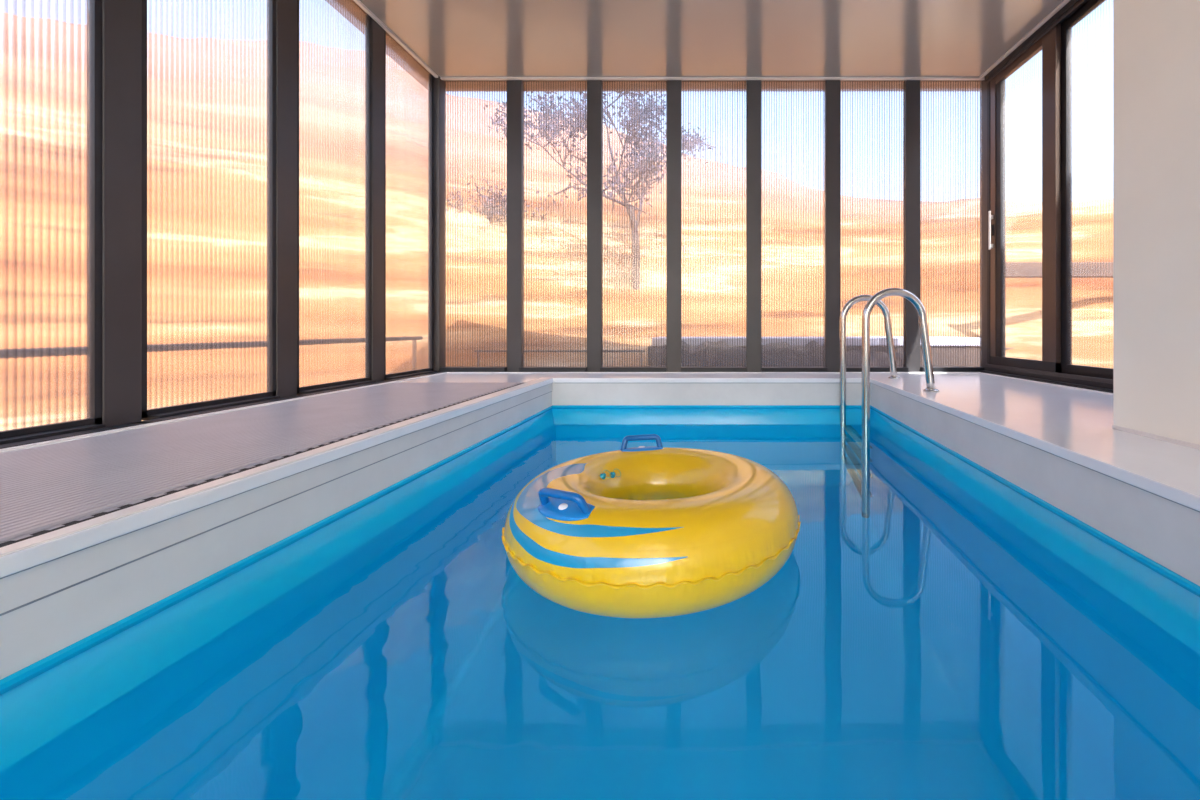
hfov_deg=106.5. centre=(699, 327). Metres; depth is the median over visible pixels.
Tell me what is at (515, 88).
trim
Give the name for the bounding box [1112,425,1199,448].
baseboard
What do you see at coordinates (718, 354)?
rubble heap
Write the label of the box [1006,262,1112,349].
fence
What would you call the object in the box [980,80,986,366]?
trim
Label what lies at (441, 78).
trim
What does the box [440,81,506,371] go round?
window
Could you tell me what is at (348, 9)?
trim
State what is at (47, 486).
deck
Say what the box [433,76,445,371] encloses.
trim
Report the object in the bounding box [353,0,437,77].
trim
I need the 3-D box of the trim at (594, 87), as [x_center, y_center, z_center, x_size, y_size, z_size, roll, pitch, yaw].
[-0.795,-0.770,3.325,0.110,2.200,0.050,0,0,0]
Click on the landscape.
(207, 97)
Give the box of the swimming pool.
[0,383,1199,771]
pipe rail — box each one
[0,336,422,369]
[474,350,644,366]
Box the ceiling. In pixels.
[352,0,1063,80]
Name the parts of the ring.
grip handle, grip handle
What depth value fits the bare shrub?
6.56 m
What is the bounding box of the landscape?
[0,11,1112,430]
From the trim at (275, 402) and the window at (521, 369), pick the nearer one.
the trim at (275, 402)
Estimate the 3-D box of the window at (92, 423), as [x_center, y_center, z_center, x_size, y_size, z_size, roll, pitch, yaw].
[-1.938,-0.770,1.202,0.123,2.200,0.615,0,0,0]
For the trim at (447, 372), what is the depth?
3.23 m
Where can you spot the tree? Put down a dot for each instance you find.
(646, 167)
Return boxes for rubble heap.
[653,340,902,366]
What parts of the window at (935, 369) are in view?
sill frame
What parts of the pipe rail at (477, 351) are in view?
post, post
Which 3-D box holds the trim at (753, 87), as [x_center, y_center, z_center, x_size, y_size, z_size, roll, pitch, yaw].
[0.405,-0.770,3.325,0.110,2.200,0.050,0,0,0]
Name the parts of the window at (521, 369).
sill frame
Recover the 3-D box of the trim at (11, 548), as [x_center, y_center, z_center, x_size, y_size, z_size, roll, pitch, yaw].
[-1.006,0.344,1.450,0.072,0.033,2.900,0,0,0]
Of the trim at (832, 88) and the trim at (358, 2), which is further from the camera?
the trim at (832, 88)
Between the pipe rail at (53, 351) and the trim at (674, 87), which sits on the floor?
the trim at (674, 87)
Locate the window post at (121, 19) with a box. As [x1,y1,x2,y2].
[102,0,141,426]
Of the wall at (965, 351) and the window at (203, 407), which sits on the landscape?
the wall at (965, 351)
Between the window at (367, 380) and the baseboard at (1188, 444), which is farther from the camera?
the window at (367, 380)
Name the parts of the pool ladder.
handrail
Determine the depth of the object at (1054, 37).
2.67 m
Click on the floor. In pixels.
(1074, 425)
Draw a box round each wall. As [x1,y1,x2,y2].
[648,337,979,366]
[1113,0,1199,444]
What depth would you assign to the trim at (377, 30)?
2.67 m
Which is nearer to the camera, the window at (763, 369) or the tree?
the window at (763, 369)
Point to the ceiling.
(453, 38)
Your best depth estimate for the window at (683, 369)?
3.32 m
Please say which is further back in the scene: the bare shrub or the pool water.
the bare shrub
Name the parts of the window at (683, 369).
sill frame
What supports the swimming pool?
in the floor
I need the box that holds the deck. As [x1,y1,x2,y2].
[0,382,522,547]
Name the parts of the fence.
rail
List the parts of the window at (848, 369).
sill frame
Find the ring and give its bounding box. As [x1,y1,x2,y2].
[502,434,800,617]
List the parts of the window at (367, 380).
sill frame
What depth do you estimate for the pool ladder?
2.29 m
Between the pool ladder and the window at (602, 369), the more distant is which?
the window at (602, 369)
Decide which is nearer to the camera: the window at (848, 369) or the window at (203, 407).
the window at (203, 407)
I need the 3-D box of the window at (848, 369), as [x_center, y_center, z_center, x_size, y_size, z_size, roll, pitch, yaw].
[1.300,-0.765,3.297,0.494,2.190,0.075,0,0,0]
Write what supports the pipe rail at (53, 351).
on the landscape
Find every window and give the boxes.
[0,0,151,448]
[137,0,305,422]
[297,0,390,395]
[384,30,445,380]
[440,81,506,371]
[519,81,586,371]
[600,81,666,371]
[681,81,746,371]
[761,81,827,371]
[846,81,908,371]
[920,81,984,371]
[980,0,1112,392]
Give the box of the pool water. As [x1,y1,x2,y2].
[0,424,1199,799]
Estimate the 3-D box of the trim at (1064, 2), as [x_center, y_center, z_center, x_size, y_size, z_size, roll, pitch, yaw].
[2.089,-1.863,2.365,0.022,0.015,1.830,0,0,0]
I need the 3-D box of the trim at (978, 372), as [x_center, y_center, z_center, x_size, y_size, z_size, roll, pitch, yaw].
[2.045,0.328,2.350,0.020,0.008,1.760,0,0,0]
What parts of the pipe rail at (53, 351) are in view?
post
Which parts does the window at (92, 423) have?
sill frame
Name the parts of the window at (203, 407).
sill frame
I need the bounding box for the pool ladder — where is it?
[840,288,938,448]
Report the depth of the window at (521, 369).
3.32 m
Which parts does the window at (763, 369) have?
sill frame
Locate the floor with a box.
[0,373,1199,577]
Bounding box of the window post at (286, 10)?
[276,0,296,397]
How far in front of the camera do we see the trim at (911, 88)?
3.30 m
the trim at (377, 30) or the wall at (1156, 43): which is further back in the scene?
the trim at (377, 30)
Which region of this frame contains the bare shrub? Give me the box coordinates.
[446,171,555,223]
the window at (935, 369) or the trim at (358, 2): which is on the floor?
the window at (935, 369)
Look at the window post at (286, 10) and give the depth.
2.09 m
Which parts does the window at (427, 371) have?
sill frame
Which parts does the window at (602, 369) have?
sill frame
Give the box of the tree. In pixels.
[485,92,720,289]
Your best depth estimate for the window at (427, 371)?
3.23 m
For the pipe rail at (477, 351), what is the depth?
3.99 m
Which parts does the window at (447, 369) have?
sill frame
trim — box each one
[0,372,446,451]
[0,378,550,556]
[325,0,980,91]
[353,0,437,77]
[372,18,383,381]
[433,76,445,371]
[440,77,984,79]
[447,372,977,372]
[507,80,523,371]
[587,80,602,371]
[667,80,681,371]
[746,80,760,371]
[824,80,840,371]
[903,80,919,371]
[978,372,1112,394]
[979,0,1069,78]
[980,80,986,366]
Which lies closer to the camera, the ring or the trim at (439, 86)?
the ring
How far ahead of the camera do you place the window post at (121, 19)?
1.49 m

